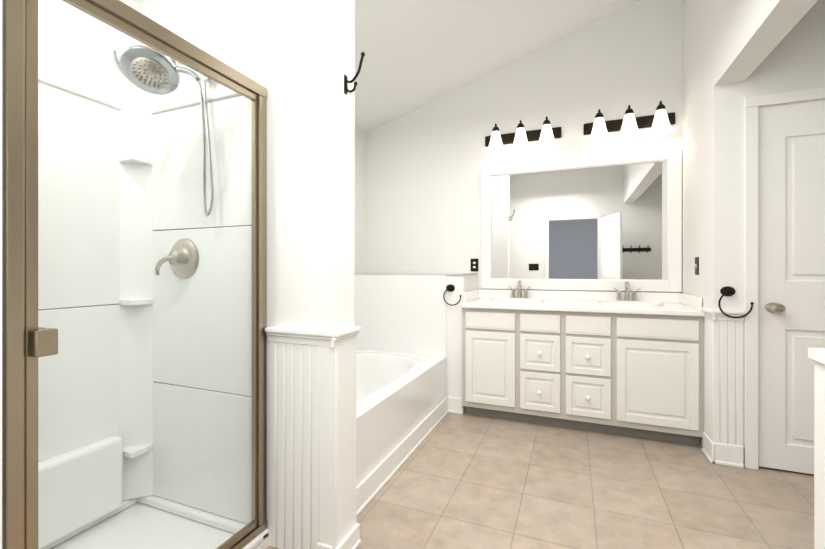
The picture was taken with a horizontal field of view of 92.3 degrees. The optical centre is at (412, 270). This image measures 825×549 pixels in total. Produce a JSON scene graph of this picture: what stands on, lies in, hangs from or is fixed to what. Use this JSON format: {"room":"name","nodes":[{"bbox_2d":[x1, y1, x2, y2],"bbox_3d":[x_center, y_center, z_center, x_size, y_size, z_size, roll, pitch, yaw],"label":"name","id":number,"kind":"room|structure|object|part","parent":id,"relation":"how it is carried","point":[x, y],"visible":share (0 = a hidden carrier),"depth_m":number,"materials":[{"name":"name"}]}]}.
{"room":"bathroom","nodes":[
{"label":"bathroom","id":0,"kind":"room"},
{"bbox_2d":[0,0,1,548],"bbox_3d":[-1.316,-0.840,0.980,0.825,4.000,0.120,0,0,22],"label":"wall","id":1,"kind":"structure","parent":0,"point":[0,274],"depth_m":0.88,"materials":[{"name":"white paint"}]},
{"bbox_2d":[38,0,365,309],"bbox_3d":[-1.254,-0.840,2.394,0.120,4.000,4.100,0,0,22],"label":"wall","id":2,"kind":"structure","parent":0,"point":[359,197],"depth_m":1.79,"materials":[{"name":"white paint"}]},
{"bbox_2d":[141,0,360,548],"bbox_3d":[-0.793,-0.840,1.818,1.168,4.000,0.182,0,0,22],"label":"wall","id":3,"kind":"structure","parent":0,"point":[295,58],"depth_m":1.62,"materials":[{"name":"white paint"}]},
{"bbox_2d":[344,52,364,93],"bbox_3d":[-0.234,-0.802,1.610,0.091,0.154,0.022,0,0,22],"label":"robe hook","id":4,"kind":"object","parent":3,"relation":"attached to","point":[346,89],"depth_m":1.61,"materials":[{"name":"brown metal"}]},
{"bbox_2d":[354,273,477,413],"bbox_3d":[-0.022,0.593,3.664,1.154,1.135,0.542,0,0,22],"label":"wall","id":5,"kind":"structure","parent":0,"point":[411,313],"depth_m":3.34,"materials":[{"name":"white paint"}]},
{"bbox_2d":[443,284,460,305],"bbox_3d":[0.327,0.200,3.219,0.153,0.170,0.044,0,0,22],"label":"towel ring","id":6,"kind":"object","parent":5,"relation":"attached to","point":[450,288],"visible":0.98,"depth_m":3.23,"materials":[{"name":"brown metal"}]},
{"bbox_2d":[464,289,480,299],"bbox_3d":[0.516,0.215,3.428,0.017,0.080,0.525,0,0,22],"label":"backsplash","id":7,"kind":"structure","parent":5,"relation":"attached to","point":[473,295],"depth_m":3.40,"materials":[{"name":"white stone"}]},
{"bbox_2d":[354,0,639,132],"bbox_3d":[0.482,-1.885,-0.141,6.200,1.090,7.500,0,0,22],"label":"ceiling","id":8,"kind":"structure","parent":0,"point":[419,53],"depth_m":3.13,"materials":[{"name":"white paint"}]},
{"bbox_2d":[366,0,681,292],"bbox_3d":[0.844,-0.840,3.671,3.055,4.000,0.120,0,0,22],"label":"wall","id":9,"kind":"structure","parent":0,"point":[425,163],"depth_m":3.63,"materials":[{"name":"white paint"}]},
{"bbox_2d":[471,259,477,270],"bbox_3d":[0.579,-0.050,3.708,0.074,0.120,0.010,0,0,22],"label":"electrical outlet plate","id":10,"kind":"object","parent":9,"relation":"attached to","point":[474,264],"visible":1,"depth_m":3.71,"materials":[{"name":"brown metal"}]},
{"bbox_2d":[485,116,560,153],"bbox_3d":[0.944,-1.187,3.457,0.660,0.250,0.199,0,0,22],"label":"sconce","id":11,"kind":"object","parent":9,"relation":"attached to","point":[546,136],"visible":1,"depth_m":3.46,"materials":[{"name":"white glass"}]},
{"bbox_2d":[481,288,676,303],"bbox_3d":[1.352,0.215,3.385,1.600,0.080,0.020,0,0,22],"label":"backsplash","id":12,"kind":"structure","parent":9,"relation":"attached to","point":[653,297],"depth_m":3.35,"materials":[{"name":"white stone"}]},
{"bbox_2d":[481,147,681,291],"bbox_3d":[1.364,-0.394,3.377,1.569,1.123,0.030,0,0,22],"label":"vanity mirror","id":13,"kind":"object","parent":9,"relation":"attached to","point":[609,222],"visible":1,"depth_m":3.34,"materials":[{"name":"white mirror"}]},
{"bbox_2d":[584,100,674,142],"bbox_3d":[1.718,-1.187,3.144,0.660,0.250,0.199,0,0,22],"label":"sconce","id":14,"kind":"object","parent":9,"relation":"attached to","point":[661,121],"visible":1,"depth_m":3.15,"materials":[{"name":"white glass"}]},
{"bbox_2d":[266,412,813,548],"bbox_3d":[1.314,1.210,1.383,5.800,0.100,4.050,0,0,22],"label":"floor","id":15,"kind":"structure","parent":0,"point":[466,481],"depth_m":2.03,"materials":[{"name":"tile"}]},
{"bbox_2d":[2,0,268,548],"bbox_3d":[-1.131,0.130,1.436,0.823,2.060,0.841,0,0,22],"label":"shower","id":16,"kind":"object","parent":15,"relation":"on","point":[108,442],"visible":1,"depth_m":1.70,"materials":[{"name":"white plastic"}]},
{"bbox_2d":[357,349,445,484],"bbox_3d":[-0.505,0.927,2.685,1.024,0.466,1.632,0,0,22],"label":"bathtub","id":17,"kind":"object","parent":15,"relation":"on","point":[401,397],"visible":0.35,"depth_m":2.57,"materials":[{"name":"white plastic"}]},
{"bbox_2d":[357,396,452,516],"bbox_3d":[-0.007,1.095,2.492,0.040,0.130,1.645,0,0,22],"label":"baseboard","id":18,"kind":"structure","parent":17,"relation":"attached to","point":[374,481],"depth_m":2.32,"materials":[{"name":"white paint"}]},
{"bbox_2d":[462,308,704,444],"bbox_3d":[1.235,0.728,3.101,1.604,0.866,0.634,0,0,22],"label":"bathroom vanity","id":19,"kind":"object","parent":15,"relation":"on","point":[627,362],"depth_m":2.80,"materials":[{"name":"wood"}]},
{"bbox_2d":[461,296,704,315],"bbox_3d":[1.238,0.275,3.102,1.600,0.040,0.629,0,0,22],"label":"countertop","id":20,"kind":"structure","parent":19,"relation":"on","point":[482,301],"depth_m":2.95,"materials":[{"name":"white stone"}]},
{"bbox_2d":[682,0,817,446],"bbox_3d":[1.429,-0.840,1.235,0.145,4.000,3.960,0,0,22],"label":"wall","id":21,"kind":"structure","parent":0,"point":[728,46],"depth_m":2.38,"materials":[{"name":"white paint"}]},
{"bbox_2d":[677,293,701,307],"bbox_3d":[1.983,0.215,2.836,0.018,0.080,0.525,0,0,22],"label":"backsplash","id":22,"kind":"structure","parent":21,"relation":"attached to","point":[693,301],"depth_m":2.79,"materials":[{"name":"white stone"}]},
{"bbox_2d":[694,257,698,274],"bbox_3d":[1.937,-0.030,2.712,0.020,0.120,0.074,0,0,22],"label":"switch plate","id":23,"kind":"object","parent":21,"relation":"attached to","point":[696,265],"visible":1,"depth_m":2.71,"materials":[{"name":"brown metal"}]},
{"bbox_2d":[700,307,744,467],"bbox_3d":[1.895,0.699,2.431,0.177,0.922,0.192,0,0,22],"label":"wainscot","id":24,"kind":"structure","parent":21,"relation":"attached to","point":[723,394],"depth_m":2.37,"materials":[{"name":"white paint"}]},
{"bbox_2d":[718,286,753,317],"bbox_3d":[1.899,0.188,2.335,0.169,0.186,0.044,0,0,22],"label":"towel ring","id":25,"kind":"object","parent":21,"relation":"attached to","point":[727,291],"visible":1,"depth_m":2.35,"materials":[{"name":"brown metal"}]},
{"bbox_2d":[744,0,824,108],"bbox_3d":[3.211,-0.840,1.895,2.665,4.000,0.120,0,0,22],"label":"wall","id":26,"kind":"structure","parent":0,"point":[794,59],"depth_m":2.25,"materials":[{"name":"white paint"}]},
{"bbox_2d":[744,86,824,469],"bbox_3d":[2.390,0.071,2.218,0.896,2.178,0.136,0,0,22],"label":"door frame","id":27,"kind":"structure","parent":26,"relation":"attached to","point":[752,104],"depth_m":2.31,"materials":[{"name":"white paint"}]},
{"bbox_2d":[759,99,824,473],"bbox_3d":[2.368,0.096,2.163,0.772,2.104,0.110,0,0,22],"label":"closet door","id":28,"kind":"structure","parent":26,"relation":"in","point":[791,233],"depth_m":2.27,"materials":[{"name":"white paint"}]},
{"bbox_3d":[2.076,0.215,2.262,0.076,0.059,0.074,0,0,22],"label":"knob","id":29,"kind":"part","parent":28,"relation":"part of","materials":[{"name":"silver metal"}]},
{"bbox_2d":[808,348,824,548],"bbox_3d":[1.280,0.708,0.885,0.266,0.905,0.824,0,0,22],"label":"wall","id":30,"kind":"structure","parent":0,"point":[816,356],"depth_m":1.27,"materials":[{"name":"white paint"}]}
]}

